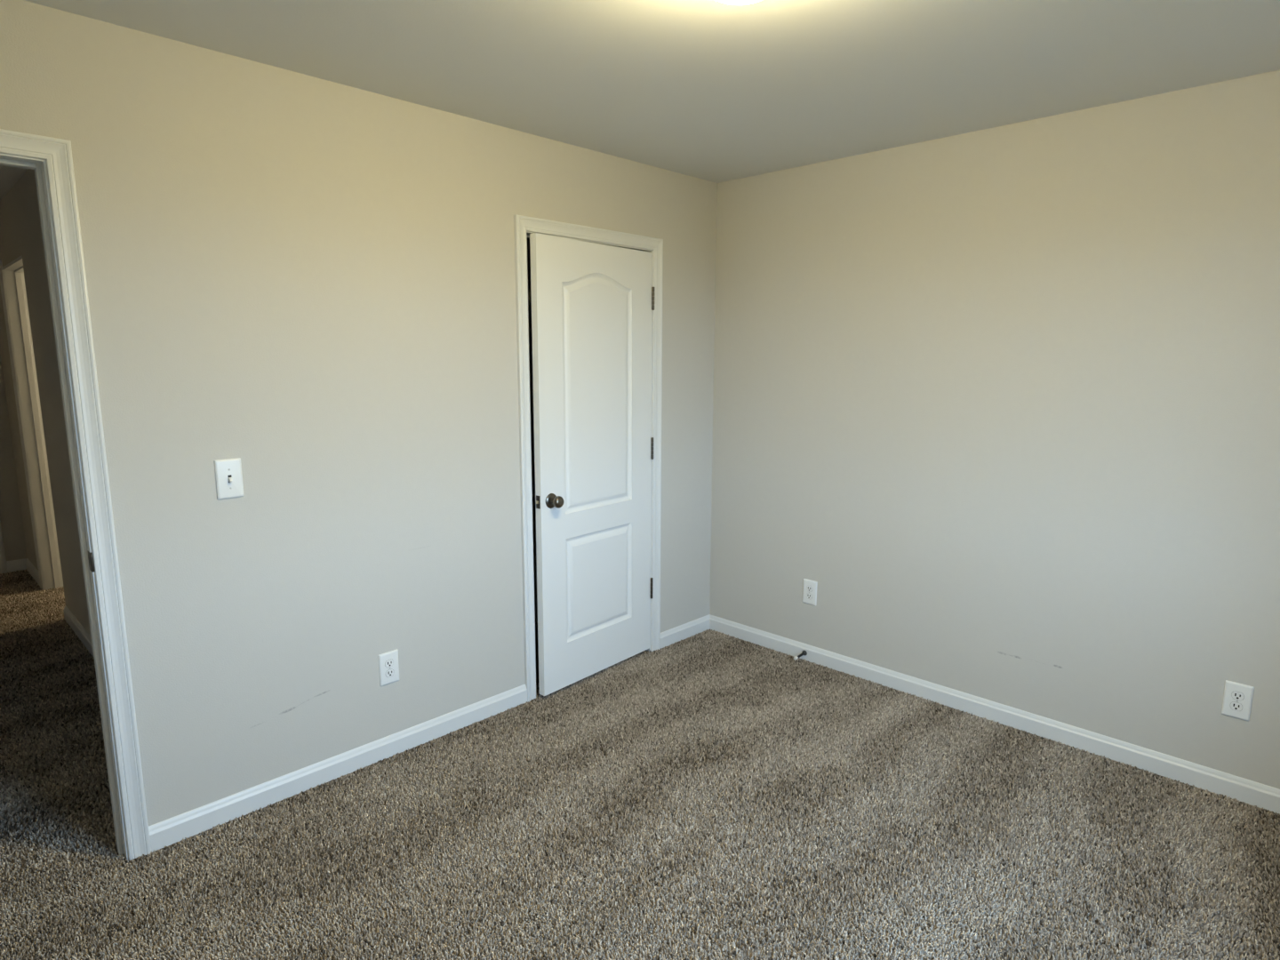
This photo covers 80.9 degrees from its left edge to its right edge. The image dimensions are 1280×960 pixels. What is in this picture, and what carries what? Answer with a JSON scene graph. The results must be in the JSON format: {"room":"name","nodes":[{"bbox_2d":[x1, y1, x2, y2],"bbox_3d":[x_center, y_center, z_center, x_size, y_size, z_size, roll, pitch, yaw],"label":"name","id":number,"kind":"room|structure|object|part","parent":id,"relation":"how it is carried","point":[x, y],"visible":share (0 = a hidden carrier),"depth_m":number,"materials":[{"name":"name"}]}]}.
{"room":"empty bedroom","nodes":[
{"label":"empty bedroom","id":0,"kind":"room"},
{"bbox_2d":[0,354,27,573],"bbox_3d":[-3.887,-0.657,5.957,0.115,2.452,4.265,9,13,44],"label":"wall","id":1,"kind":"structure","parent":0,"point":[11,516],"depth_m":5.36,"materials":[{"name":"beige paint"}]},
{"bbox_2d":[0,520,7,574],"bbox_3d":[-4.835,-0.328,4.935,0.018,2.111,0.827,9,13,44],"label":"door frame","id":2,"kind":"structure","parent":1,"relation":"attached to","point":[3,561],"depth_m":5.36,"materials":[{"name":"white paint"}]},
{"bbox_2d":[0,168,91,637],"bbox_3d":[-2.931,-0.316,3.888,4.185,2.452,0.115,9,13,44],"label":"wall","id":3,"kind":"structure","parent":0,"point":[20,228],"depth_m":4.06,"materials":[{"name":"beige paint"}]},
{"bbox_2d":[0,256,63,590],"bbox_3d":[-3.669,-0.276,4.614,0.861,2.135,0.133,9,13,44],"label":"door frame","id":4,"kind":"structure","parent":3,"relation":"attached to","point":[12,276],"depth_m":4.85,"materials":[{"name":"white paint"}]},
{"bbox_3d":[-3.996,-0.320,4.850,0.057,2.127,0.018,9,13,44],"label":"casing","id":5,"kind":"part","parent":4,"relation":"part of","materials":[{"name":"white paint"}]},
{"bbox_2d":[6,558,93,656],"bbox_3d":[-3.017,0.859,3.995,4.185,0.083,0.122,9,13,44],"label":"baseboard","id":6,"kind":"structure","parent":3,"relation":"attached to","point":[13,565],"depth_m":4.38,"materials":[{"name":"white paint"}]},
{"bbox_2d":[0,0,717,859],"bbox_3d":[-0.955,-0.140,2.848,0.115,2.452,3.990,9,13,44],"label":"wall","id":7,"kind":"structure","parent":0,"point":[308,281],"depth_m":2.57,"materials":[{"name":"beige paint"}]},
{"bbox_2d":[0,128,151,860],"bbox_3d":[-1.889,0.177,1.921,0.133,2.122,0.886,9,13,44],"label":"door frame","id":8,"kind":"structure","parent":7,"relation":"attached to","point":[51,158],"depth_m":2.14,"materials":[{"name":"white paint"}]},
{"bbox_3d":[-1.597,0.236,2.185,0.040,0.058,0.008,9,13,44],"label":"strike plate","id":9,"kind":"part","parent":8,"relation":"part of","materials":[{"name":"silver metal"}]},
{"bbox_2d":[214,457,244,499],"bbox_3d":[-1.312,-0.003,2.402,0.022,0.127,0.078,9,13,44],"label":"light switch","id":10,"kind":"object","parent":7,"relation":"attached to","point":[228,476],"visible":1,"depth_m":2.40,"materials":[{"name":"white plastic"}]},
{"bbox_2d":[378,649,399,686],"bbox_3d":[-0.966,0.724,2.891,0.009,0.127,0.078,9,13,44],"label":"electrical outlet","id":11,"kind":"object","parent":7,"relation":"attached to","point":[388,668],"visible":1,"depth_m":2.89,"materials":[{"name":"white plastic"}]},
{"bbox_2d":[384,659,393,667],"bbox_3d":[-0.964,0.705,2.886,0.004,0.029,0.035,9,13,44],"label":"receptacle","id":12,"kind":"object","parent":11,"relation":"attached to","point":[388,663],"depth_m":2.88,"materials":[{"name":"white plastic"}]},
{"bbox_2d":[385,669,393,677],"bbox_3d":[-0.964,0.744,2.893,0.004,0.029,0.035,9,13,44],"label":"receptacle","id":13,"kind":"object","parent":11,"relation":"attached to","point":[389,673],"depth_m":2.89,"materials":[{"name":"white plastic"}]},
{"bbox_2d":[148,614,709,852],"bbox_3d":[-0.569,0.973,3.339,0.014,0.083,2.781,9,13,44],"label":"baseboard","id":14,"kind":"structure","parent":7,"relation":"attached to","point":[170,831],"depth_m":2.77,"materials":[{"name":"white paint"}]},
{"bbox_2d":[513,214,663,702],"bbox_3d":[-0.244,-0.091,3.579,0.133,2.122,0.882,9,13,44],"label":"door frame","id":15,"kind":"structure","parent":7,"relation":"attached to","point":[524,226],"depth_m":3.36,"materials":[{"name":"white paint"}]},
{"bbox_2d":[529,232,654,695],"bbox_3d":[-0.201,-0.063,3.542,0.163,2.024,0.771,8,12,40],"label":"door","id":16,"kind":"structure","parent":7,"relation":"in","point":[592,303],"depth_m":3.48,"materials":[{"name":"white wood"}]},
{"bbox_3d":[-0.444,0.097,3.279,0.025,0.057,0.005,8,12,40],"label":"latch plate","id":17,"kind":"part","parent":16,"relation":"part of","materials":[{"name":"grey metal"}]},
{"bbox_3d":[-0.364,0.095,3.288,0.053,0.054,0.054,8,12,40],"label":"knob","id":18,"kind":"part","parent":16,"relation":"part of","materials":[{"name":"grey metal"}]},
{"bbox_2d":[526,238,537,622],"bbox_3d":[-0.573,-0.306,3.868,0.785,2.452,1.950,9,13,44],"label":"wall","id":19,"kind":"structure","parent":0,"point":[528,240],"depth_m":4.25,"materials":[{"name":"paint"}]},
{"bbox_2d":[0,568,1279,959],"bbox_3d":[-1.264,1.017,3.579,7.530,0.106,4.325,9,13,44],"label":"floor","id":20,"kind":"structure","parent":0,"point":[709,794],"depth_m":2.44,"materials":[{"name":"carpet"}]},
{"bbox_2d":[0,0,1279,200],"bbox_3d":[-1.257,-1.486,3.169,7.530,0.100,4.325,9,13,44],"label":"ceiling","id":21,"kind":"structure","parent":0,"point":[714,91],"depth_m":2.28,"materials":[{"name":"white paint"}]},
{"bbox_2d":[716,0,759,5],"bbox_3d":[0.218,-1.105,1.600,0.240,0.138,0.240,9,13,44],"label":"ceiling light","id":22,"kind":"object","parent":21,"relation":"attached to","point":[729,2],"visible":1,"depth_m":1.64,"materials":[{"name":"white glass"}]},
{"bbox_2d":[709,70,1279,799],"bbox_3d":[1.555,-0.175,3.099,3.115,2.452,0.115,9,13,44],"label":"wall","id":23,"kind":"structure","parent":0,"point":[1008,396],"depth_m":3.00,"materials":[{"name":"beige paint"}]},
{"bbox_2d":[793,650,807,660],"bbox_3d":[0.818,0.896,3.837,0.027,0.027,0.094,9,13,44],"label":"door stop","id":24,"kind":"object","parent":23,"relation":"attached to","point":[804,652],"visible":1,"depth_m":3.84,"materials":[{"name":"grey metal"}]},
{"bbox_2d":[802,578,817,605],"bbox_3d":[0.863,0.571,3.818,0.078,0.127,0.009,9,13,44],"label":"electrical outlet","id":25,"kind":"object","parent":23,"relation":"attached to","point":[810,587],"visible":1,"depth_m":3.81,"materials":[{"name":"white plastic"}]},
{"bbox_2d":[806,592,812,599],"bbox_3d":[0.862,0.591,3.820,0.035,0.029,0.004,9,13,44],"label":"receptacle","id":26,"kind":"object","parent":25,"relation":"attached to","point":[809,596],"depth_m":3.82,"materials":[{"name":"white plastic"}]},
{"bbox_2d":[806,585,812,591],"bbox_3d":[0.862,0.552,3.813,0.035,0.029,0.004,9,13,44],"label":"receptacle","id":27,"kind":"object","parent":25,"relation":"attached to","point":[809,588],"depth_m":3.81,"materials":[{"name":"white plastic"}]},
{"bbox_2d":[709,614,1279,814],"bbox_3d":[1.466,0.987,3.284,3.000,0.083,0.014,9,13,44],"label":"baseboard","id":28,"kind":"structure","parent":23,"relation":"attached to","point":[1252,793],"depth_m":3.12,"materials":[{"name":"white paint"}]},
{"bbox_2d":[1221,680,1254,720],"bbox_3d":[2.093,0.774,2.630,0.078,0.127,0.009,9,13,44],"label":"electrical outlet","id":29,"kind":"object","parent":23,"relation":"attached to","point":[1237,698],"visible":1,"depth_m":2.63,"materials":[{"name":"white plastic"}]},
{"bbox_2d":[1230,701,1242,711],"bbox_3d":[2.091,0.794,2.631,0.035,0.029,0.004,9,13,44],"label":"receptacle","id":30,"kind":"object","parent":29,"relation":"attached to","point":[1235,706],"depth_m":2.63,"materials":[{"name":"white plastic"}]},
{"bbox_2d":[1231,691,1244,700],"bbox_3d":[2.091,0.755,2.625,0.035,0.029,0.004,9,13,44],"label":"receptacle","id":31,"kind":"object","parent":29,"relation":"attached to","point":[1235,695],"depth_m":2.62,"materials":[{"name":"white plastic"}]}
]}

